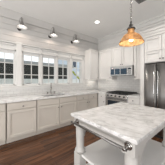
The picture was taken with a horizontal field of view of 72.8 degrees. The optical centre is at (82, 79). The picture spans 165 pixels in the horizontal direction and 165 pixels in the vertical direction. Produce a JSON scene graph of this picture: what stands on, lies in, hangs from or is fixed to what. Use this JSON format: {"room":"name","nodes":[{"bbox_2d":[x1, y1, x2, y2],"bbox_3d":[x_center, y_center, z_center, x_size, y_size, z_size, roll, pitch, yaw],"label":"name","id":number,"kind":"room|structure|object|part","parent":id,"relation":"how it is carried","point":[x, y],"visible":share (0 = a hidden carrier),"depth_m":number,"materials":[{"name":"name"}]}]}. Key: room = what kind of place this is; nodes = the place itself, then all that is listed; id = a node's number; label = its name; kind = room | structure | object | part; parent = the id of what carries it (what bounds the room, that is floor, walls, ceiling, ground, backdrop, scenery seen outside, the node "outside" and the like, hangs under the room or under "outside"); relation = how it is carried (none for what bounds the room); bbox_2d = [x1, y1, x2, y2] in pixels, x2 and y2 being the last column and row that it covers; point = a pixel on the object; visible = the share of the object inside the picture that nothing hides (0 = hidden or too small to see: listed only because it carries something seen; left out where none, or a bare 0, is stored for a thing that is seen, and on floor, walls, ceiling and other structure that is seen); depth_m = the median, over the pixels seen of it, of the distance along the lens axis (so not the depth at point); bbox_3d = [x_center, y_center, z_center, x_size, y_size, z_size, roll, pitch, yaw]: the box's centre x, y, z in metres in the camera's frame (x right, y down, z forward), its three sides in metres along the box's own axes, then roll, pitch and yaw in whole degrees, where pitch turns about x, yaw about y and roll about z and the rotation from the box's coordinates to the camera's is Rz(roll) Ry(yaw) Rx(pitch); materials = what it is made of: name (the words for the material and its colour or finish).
{"room":"kitchen","nodes":[
{"label":"kitchen","id":0,"kind":"room"},
{"bbox_2d":[0,16,97,97],"bbox_3d":[-2.053,-0.222,2.790,7.145,3.130,0.140,0,0,-39],"label":"wall","id":1,"kind":"structure","parent":0,"point":[35,36],"depth_m":3.35,"materials":[{"name":"paint"}]},
{"bbox_2d":[0,49,15,85],"bbox_3d":[-1.982,-0.307,2.849,0.470,0.920,0.140,0,0,-39],"label":"window","id":2,"kind":"structure","parent":1,"relation":"in","point":[14,55],"depth_m":2.94,"materials":[{"name":"paint"}]},
{"bbox_2d":[0,49,14,53],"bbox_3d":[-1.947,-0.718,2.807,0.430,0.074,0.028,0,0,-39],"label":"blind","id":3,"kind":"object","parent":2,"relation":"attached to","point":[1,50],"visible":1,"depth_m":2.83,"materials":[{"name":"fabric"}]},
{"bbox_2d":[16,42,21,85],"bbox_3d":[-1.683,-0.412,2.966,0.150,1.170,0.055,0,0,-39],"label":"trim","id":4,"kind":"structure","parent":1,"relation":"attached to","point":[18,44],"depth_m":2.94,"materials":[{"name":"paint"}]},
{"bbox_2d":[16,17,27,30],"bbox_3d":[-1.559,-1.459,2.869,0.256,0.284,0.363,0,0,-39],"label":"wall sconce","id":5,"kind":"object","parent":1,"relation":"attached to","point":[21,25],"visible":1,"depth_m":2.85,"materials":[{"name":"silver metal"}]},
{"bbox_2d":[22,52,40,85],"bbox_3d":[-1.489,-0.307,3.250,0.490,0.920,0.140,0,0,-39],"label":"window","id":6,"kind":"structure","parent":1,"relation":"in","point":[39,58],"depth_m":3.23,"materials":[{"name":"paint"}]},
{"bbox_2d":[23,52,39,56],"bbox_3d":[-1.455,-0.718,3.208,0.450,0.074,0.028,0,0,-39],"label":"blind","id":7,"kind":"object","parent":6,"relation":"attached to","point":[25,54],"visible":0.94,"depth_m":3.19,"materials":[{"name":"fabric"}]},
{"bbox_2d":[0,39,84,60],"bbox_3d":[-1.062,-0.871,3.470,2.980,0.208,0.060,0,0,-39],"label":"trim","id":8,"kind":"structure","parent":1,"relation":"attached to","point":[4,44],"depth_m":3.34,"materials":[{"name":"paint"}]},
{"bbox_2d":[0,84,84,89],"bbox_3d":[-1.072,0.198,3.474,3.010,0.090,0.060,0,0,-39],"label":"trim","id":9,"kind":"structure","parent":1,"relation":"attached to","point":[62,85],"depth_m":3.24,"materials":[{"name":"paint"}]},
{"bbox_2d":[0,6,97,43],"bbox_3d":[-2.037,-1.675,2.691,7.045,0.225,0.035,0,0,-39],"label":"trim","id":10,"kind":"structure","parent":1,"relation":"attached to","point":[4,12],"depth_m":3.34,"materials":[{"name":"paint"}]},
{"bbox_2d":[0,80,97,96],"bbox_3d":[-1.082,0.205,3.498,4.545,0.445,0.014,0,0,-39],"label":"backsplash","id":11,"kind":"structure","parent":1,"relation":"attached to","point":[89,84],"depth_m":3.48,"materials":[{"name":"tile"}]},
{"bbox_2d":[42,55,55,84],"bbox_3d":[-1.086,-0.307,3.579,0.470,0.920,0.140,0,0,-39],"label":"window","id":12,"kind":"structure","parent":1,"relation":"in","point":[54,66],"depth_m":3.56,"materials":[{"name":"paint"}]},
{"bbox_2d":[42,55,55,58],"bbox_3d":[-1.052,-0.718,3.537,0.430,0.074,0.028,0,0,-39],"label":"blind","id":13,"kind":"object","parent":12,"relation":"attached to","point":[43,56],"visible":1,"depth_m":3.52,"materials":[{"name":"fabric"}]},
{"bbox_2d":[48,27,57,37],"bbox_3d":[-0.900,-1.459,3.406,0.256,0.284,0.363,0,0,-39],"label":"wall sconce","id":14,"kind":"object","parent":1,"relation":"attached to","point":[53,34],"visible":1,"depth_m":3.38,"materials":[{"name":"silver metal"}]},
{"bbox_2d":[41,54,84,84],"bbox_3d":[-1.075,-0.307,3.485,2.980,0.920,0.020,0,0,-39],"label":"trim","id":15,"kind":"structure","parent":1,"relation":"attached to","point":[83,61],"depth_m":4.00,"materials":[{"name":"paint"}]},
{"bbox_2d":[58,57,68,84],"bbox_3d":[-0.691,-0.307,3.901,0.470,0.920,0.140,0,0,-39],"label":"window","id":16,"kind":"structure","parent":1,"relation":"in","point":[67,67],"depth_m":4.01,"materials":[{"name":"paint"}]},
{"bbox_2d":[71,34,79,43],"bbox_3d":[-0.257,-1.459,3.931,0.256,0.284,0.363,0,0,-39],"label":"wall sconce","id":17,"kind":"object","parent":1,"relation":"attached to","point":[76,40],"visible":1,"depth_m":3.89,"materials":[{"name":"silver metal"}]},
{"bbox_2d":[72,59,81,83],"bbox_3d":[-0.246,-0.307,4.264,0.470,0.920,0.140,0,0,-39],"label":"window","id":18,"kind":"structure","parent":1,"relation":"in","point":[80,63],"depth_m":4.35,"materials":[{"name":"paint"}]},
{"bbox_2d":[85,49,97,79],"bbox_3d":[0.357,-0.590,4.424,0.446,1.145,0.364,0,0,-39],"label":"upper cabinet","id":19,"kind":"object","parent":1,"relation":"attached to","point":[91,56],"visible":1,"depth_m":4.31,"materials":[{"name":"paint"}]},
{"bbox_3d":[0.450,-0.562,4.324,0.416,1.082,0.025,0,0,-39],"label":"door","id":20,"kind":"part","parent":19,"relation":"part of","materials":[{"name":"paint"}]},
{"bbox_2d":[0,124,162,164],"bbox_3d":[-0.281,1.368,0.538,7.245,0.050,5.990,0,0,-39],"label":"floor","id":21,"kind":"structure","parent":0,"point":[57,146],"depth_m":2.20,"materials":[{"name":"brown wood"}]},
{"bbox_2d":[0,103,5,144],"bbox_3d":[-1.984,0.906,2.327,0.606,0.874,0.650,0,0,-39],"label":"base cabinet","id":22,"kind":"object","parent":21,"relation":"on","point":[3,105],"visible":1,"depth_m":2.27,"materials":[{"name":"paint"}]},
{"bbox_3d":[-1.806,0.558,2.112,0.582,0.143,0.025,0,0,-39],"label":"drawer","id":23,"kind":"part","parent":22,"relation":"part of","materials":[{"name":"paint"}]},
{"bbox_3d":[-1.806,0.937,2.112,0.582,0.574,0.025,0,0,-39],"label":"door","id":24,"kind":"part","parent":22,"relation":"part of","materials":[{"name":"paint"}]},
{"bbox_2d":[6,100,35,143],"bbox_3d":[-1.508,0.906,2.716,0.596,0.874,0.650,0,0,-39],"label":"base cabinet","id":25,"kind":"object","parent":21,"relation":"on","point":[20,116],"visible":0.98,"depth_m":2.48,"materials":[{"name":"paint"}]},
{"bbox_3d":[-1.331,0.558,2.499,0.580,0.143,0.025,0,0,-39],"label":"drawer","id":26,"kind":"part","parent":25,"relation":"part of","materials":[{"name":"paint"}]},
{"bbox_2d":[36,96,76,134],"bbox_3d":[-0.811,0.906,3.283,1.177,0.874,0.650,0,0,-39],"label":"base cabinet","id":27,"kind":"object","parent":21,"relation":"on","point":[51,113],"visible":0.91,"depth_m":2.98,"materials":[{"name":"paint"}]},
{"bbox_3d":[-0.862,0.558,2.882,0.576,0.143,0.025,0,0,-39],"label":"drawer","id":28,"kind":"part","parent":27,"relation":"part of","materials":[{"name":"paint"}]},
{"bbox_3d":[-0.862,0.937,2.882,0.576,0.574,0.025,0,0,-39],"label":"door","id":29,"kind":"part","parent":27,"relation":"part of","materials":[{"name":"paint"}]},
{"bbox_2d":[0,90,107,103],"bbox_3d":[-0.774,0.447,3.116,4.540,0.040,0.968,0,0,-39],"label":"countertop","id":30,"kind":"structure","parent":27,"relation":"on","point":[39,96],"depth_m":2.96,"materials":[{"name":"stone"}]},
{"bbox_3d":[-0.408,0.558,3.252,0.574,0.143,0.025,0,0,-39],"label":"drawer","id":31,"kind":"part","parent":27,"relation":"part of","materials":[{"name":"paint"}]},
{"bbox_3d":[-0.408,0.937,3.252,0.574,0.574,0.025,0,0,-39],"label":"door","id":32,"kind":"part","parent":27,"relation":"part of","materials":[{"name":"paint"}]},
{"bbox_2d":[76,93,97,111],"bbox_3d":[0.005,0.906,3.949,0.917,0.874,0.650,0,0,-39],"label":"base cabinet","id":33,"kind":"object","parent":21,"relation":"on","point":[87,101],"visible":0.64,"depth_m":3.69,"materials":[{"name":"paint"}]},
{"bbox_3d":[0.003,0.558,3.588,0.442,0.143,0.025,0,0,-39],"label":"drawer","id":34,"kind":"part","parent":33,"relation":"part of","materials":[{"name":"paint"}]},
{"bbox_3d":[0.003,0.937,3.588,0.442,0.574,0.025,0,0,-39],"label":"door","id":35,"kind":"part","parent":33,"relation":"part of","materials":[{"name":"paint"}]},
{"bbox_3d":[0.356,0.558,3.876,0.449,0.143,0.025,0,0,-39],"label":"drawer","id":36,"kind":"part","parent":33,"relation":"part of","materials":[{"name":"paint"}]},
{"bbox_3d":[0.356,0.937,3.876,0.449,0.574,0.025,0,0,-39],"label":"door","id":37,"kind":"part","parent":33,"relation":"part of","materials":[{"name":"paint"}]},
{"bbox_2d":[98,93,105,106],"bbox_3d":[0.908,0.906,4.077,0.710,0.874,0.328,0,0,-39],"label":"base cabinet","id":38,"kind":"object","parent":21,"relation":"on","point":[101,97],"visible":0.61,"depth_m":3.88,"materials":[{"name":"paint"}]},
{"bbox_3d":[0.669,0.558,3.881,0.025,0.143,0.312,0,0,-39],"label":"drawer","id":39,"kind":"part","parent":38,"relation":"part of","materials":[{"name":"paint"}]},
{"bbox_3d":[0.669,0.937,3.881,0.025,0.574,0.312,0,0,-39],"label":"door","id":40,"kind":"part","parent":38,"relation":"part of","materials":[{"name":"paint"}]},
{"bbox_2d":[71,102,164,164],"bbox_3d":[0.547,0.884,1.464,1.211,0.917,0.847,0,0,-39],"label":"kitchen island","id":41,"kind":"object","parent":21,"relation":"on","point":[125,131],"visible":1,"depth_m":1.26,"materials":[{"name":"stone"}]},
{"bbox_3d":[-0.030,0.900,1.422,0.134,0.885,0.134,0,0,-39],"label":"leg","id":42,"kind":"part","parent":41,"relation":"part of","materials":[{"name":"paint"}]},
{"bbox_2d":[82,139,164,164],"bbox_3d":[0.579,0.923,1.474,1.050,0.030,0.762,0,0,-39],"label":"shelf","id":43,"kind":"object","parent":41,"relation":"attached to","point":[100,152],"depth_m":1.37,"materials":[{"name":"paint"}]},
{"bbox_3d":[0.394,0.900,0.903,0.134,0.885,0.134,0,0,-39],"label":"leg","id":44,"kind":"part","parent":41,"relation":"part of","materials":[{"name":"paint"}]},
{"bbox_3d":[1.163,0.900,1.531,0.134,0.885,0.134,0,0,-39],"label":"leg","id":45,"kind":"part","parent":41,"relation":"part of","materials":[{"name":"paint"}]},
{"bbox_2d":[106,91,137,104],"bbox_3d":[1.249,0.864,3.633,0.742,0.958,0.772,0,0,-39],"label":"range","id":46,"kind":"object","parent":21,"relation":"on","point":[112,97],"visible":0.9,"depth_m":3.49,"materials":[{"name":"silver metal"}]},
{"bbox_3d":[1.030,0.828,3.454,0.038,0.550,0.772,0,0,-39],"label":"oven door","id":47,"kind":"part","parent":46,"relation":"part of","materials":[{"name":"silver metal"}]},
{"bbox_3d":[1.027,0.490,3.452,0.045,0.105,0.772,0,0,-39],"label":"control panel","id":48,"kind":"part","parent":46,"relation":"part of","materials":[{"name":"silver metal"}]},
{"bbox_2d":[108,92,137,94],"bbox_3d":[1.277,0.434,3.656,0.670,0.018,0.772,0,0,-39],"label":"cooktop","id":49,"kind":"object","parent":46,"relation":"in","point":[109,93],"depth_m":3.49,"materials":[{"name":"black metal"}]},
{"bbox_2d":[128,97,139,104],"bbox_3d":[1.612,0.906,3.213,0.710,0.874,0.318,0,0,-39],"label":"base cabinet","id":50,"kind":"object","parent":21,"relation":"on","point":[131,100],"visible":0.24,"depth_m":2.99,"materials":[{"name":"paint"}]},
{"bbox_2d":[127,93,139,97],"bbox_3d":[1.623,0.447,3.223,0.690,0.040,0.320,0,0,-39],"label":"countertop","id":51,"kind":"structure","parent":50,"relation":"on","point":[138,94],"depth_m":3.08,"materials":[{"name":"stone"}]},
{"bbox_2d":[139,24,164,105],"bbox_3d":[2.033,0.058,2.716,0.695,2.570,0.980,0,0,-39],"label":"cabinet","id":52,"kind":"object","parent":21,"relation":"on","point":[152,51],"visible":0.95,"depth_m":2.72,"materials":[{"name":"paint"}]},
{"bbox_3d":[1.776,0.143,3.075,0.640,2.400,0.096,0,0,-39],"label":"panel","id":53,"kind":"part","parent":52,"relation":"part of","materials":[{"name":"paint"}]},
{"bbox_3d":[1.772,-1.142,2.562,0.095,0.170,0.890,0,0,-39],"label":"crown","id":54,"kind":"part","parent":52,"relation":"part of","materials":[{"name":"paint"}]},
{"bbox_3d":[1.687,-0.865,2.689,0.025,0.337,0.364,0,0,-39],"label":"door","id":55,"kind":"part","parent":52,"relation":"part of","materials":[{"name":"paint"}]},
{"bbox_3d":[1.687,-0.559,2.689,0.025,0.247,0.364,0,0,-39],"label":"door","id":56,"kind":"part","parent":52,"relation":"part of","materials":[{"name":"paint"}]},
{"bbox_3d":[1.934,-0.865,2.385,0.025,0.337,0.396,0,0,-39],"label":"door","id":57,"kind":"part","parent":52,"relation":"part of","materials":[{"name":"paint"}]},
{"bbox_3d":[1.934,-0.559,2.385,0.025,0.247,0.396,0,0,-39],"label":"door","id":58,"kind":"part","parent":52,"relation":"part of","materials":[{"name":"paint"}]},
{"bbox_2d":[145,63,164,138],"bbox_3d":[2.011,0.475,2.692,0.721,1.735,0.760,0,0,-39],"label":"refrigerator","id":59,"kind":"object","parent":21,"relation":"on","point":[154,73],"visible":0.56,"depth_m":2.61,"materials":[{"name":"metal"}]},
{"bbox_3d":[1.654,0.446,2.717,0.072,1.655,0.260,0,0,-39],"label":"door","id":60,"kind":"part","parent":59,"relation":"part of","materials":[{"name":"metal"}]},
{"bbox_3d":[1.666,0.293,2.604,0.075,1.021,0.022,0,0,-39],"label":"handle","id":61,"kind":"part","parent":59,"relation":"part of","materials":[{"name":"silver metal"}]},
{"bbox_3d":[1.714,0.293,2.544,0.075,1.021,0.022,0,0,-39],"label":"handle","id":62,"kind":"part","parent":59,"relation":"part of","materials":[{"name":"silver metal"}]},
{"bbox_3d":[1.893,0.446,2.424,0.072,1.655,0.484,0,0,-39],"label":"door","id":63,"kind":"part","parent":59,"relation":"part of","materials":[{"name":"metal"}]},
{"bbox_2d":[0,0,164,38],"bbox_3d":[-0.265,-1.827,0.519,7.245,0.080,5.940,0,0,-39],"label":"ceiling","id":64,"kind":"structure","parent":0,"point":[79,16],"depth_m":2.96,"materials":[{"name":"paint"}]},
{"bbox_2d":[119,0,143,46],"bbox_3d":[0.650,-1.139,1.498,0.314,1.297,0.314,0,0,-39],"label":"pendant lamp","id":65,"kind":"object","parent":64,"relation":"hanging from","point":[131,38],"visible":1,"depth_m":1.48,"materials":[{"name":"orange glass"}]},
{"bbox_3d":[0.650,-1.255,1.498,0.023,1.005,0.023,0,0,6],"label":"chain","id":66,"kind":"part","parent":65,"relation":"part of","materials":[{"name":"silver metal"}]},
{"bbox_3d":[0.650,-0.589,1.498,0.314,0.197,0.314,0,0,-39],"label":"lamp shade","id":67,"kind":"part","parent":65,"relation":"part of","materials":[{"name":"orange glass"}]},
{"bbox_2d":[98,20,164,93],"bbox_3d":[2.514,-0.222,2.780,0.120,3.130,5.930,0,0,-39],"label":"wall","id":68,"kind":"structure","parent":0,"point":[115,41],"depth_m":4.20,"materials":[{"name":"paint"}]},
{"bbox_2d":[98,47,116,79],"bbox_3d":[0.844,-0.590,4.433,0.360,1.145,0.956,0,0,-39],"label":"upper cabinet","id":69,"kind":"object","parent":68,"relation":"attached to","point":[105,55],"visible":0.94,"depth_m":4.21,"materials":[{"name":"paint"}]},
{"bbox_3d":[0.853,-0.562,4.211,0.025,1.082,0.584,0,0,-39],"label":"door","id":70,"kind":"part","parent":69,"relation":"part of","materials":[{"name":"paint"}]},
{"bbox_2d":[98,76,139,92],"bbox_3d":[1.343,-0.015,4.127,0.016,0.885,2.080,0,0,-39],"label":"backsplash","id":71,"kind":"structure","parent":68,"relation":"attached to","point":[123,83],"depth_m":4.04,"materials":[{"name":"tile"}]},
{"bbox_2d":[112,45,133,66],"bbox_3d":[1.397,-0.807,3.755,0.360,0.710,0.786,0,0,-39],"label":"upper cabinet","id":72,"kind":"object","parent":68,"relation":"attached to","point":[121,56],"visible":0.8,"depth_m":3.64,"materials":[{"name":"paint"}]},
{"bbox_3d":[1.170,-0.779,3.823,0.025,0.647,0.378,0,0,-39],"label":"door","id":73,"kind":"part","parent":72,"relation":"part of","materials":[{"name":"paint"}]},
{"bbox_2d":[110,65,133,75],"bbox_3d":[1.353,-0.294,3.720,0.479,0.295,0.772,0,0,-39],"label":"microwave","id":74,"kind":"object","parent":72,"relation":"attached to","point":[128,70],"visible":0.99,"depth_m":3.56,"materials":[{"name":"silver metal"}]},
{"bbox_3d":[1.176,-0.272,3.654,0.023,0.184,0.600,0,0,-39],"label":"glass","id":75,"kind":"part","parent":74,"relation":"part of","materials":[{"name":"glass"}]},
{"bbox_3d":[1.174,-0.268,3.651,0.034,0.242,0.654,0,0,-39],"label":"door","id":76,"kind":"part","parent":74,"relation":"part of","materials":[{"name":"silver metal"}]},
{"bbox_3d":[1.417,-0.779,3.520,0.025,0.647,0.380,0,0,-39],"label":"door","id":77,"kind":"part","parent":72,"relation":"part of","materials":[{"name":"paint"}]},
{"bbox_2d":[98,13,164,42],"bbox_3d":[2.457,-1.710,2.707,0.060,0.155,5.690,0,0,-39],"label":"trim","id":78,"kind":"structure","parent":68,"relation":"attached to","point":[161,17],"depth_m":3.53,"materials":[{"name":"paint"}]},
{"bbox_2d":[134,45,139,78],"bbox_3d":[1.748,-0.590,3.325,0.360,1.145,0.316,0,0,-39],"label":"upper cabinet","id":79,"kind":"object","parent":68,"relation":"attached to","point":[136,48],"visible":0.36,"depth_m":3.29,"materials":[{"name":"paint"}]},
{"label":"outside","id":80,"kind":"structure","parent":0,"visible":0},
{"bbox_3d":[-6.740,1.693,16.175,50.000,0.100,26.410,0,0,-39],"label":"lawn","id":81,"kind":"structure","parent":80,"visible":0},
{"bbox_2d":[0,58,73,78],"bbox_3d":[-5.896,0.123,8.773,10.350,3.040,3.350,0,0,-39],"label":"shed","id":82,"kind":"object","parent":81,"relation":"on","point":[8,66],"visible":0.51,"depth_m":8.52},
{"bbox_2d":[0,79,78,83],"bbox_3d":[-1.648,0.793,6.411,9.550,1.700,0.080,0,0,-39],"label":"fence","id":83,"kind":"object","parent":81,"relation":"on","point":[7,81],"visible":0.2,"depth_m":5.76,"materials":[{"name":"white paint"}]},
{"bbox_3d":[-1.648,-0.035,6.411,9.550,0.045,0.080,0,0,-39],"label":"rail","id":84,"kind":"part","parent":83,"relation":"part of","materials":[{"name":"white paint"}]},
{"bbox_2d":[58,60,78,78],"bbox_3d":[-0.155,-0.907,18.069,8.000,5.100,4.400,0,0,-39],"label":"house","id":85,"kind":"structure","parent":81,"relation":"on","point":[64,62],"depth_m":14.98,"materials":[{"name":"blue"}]}
]}

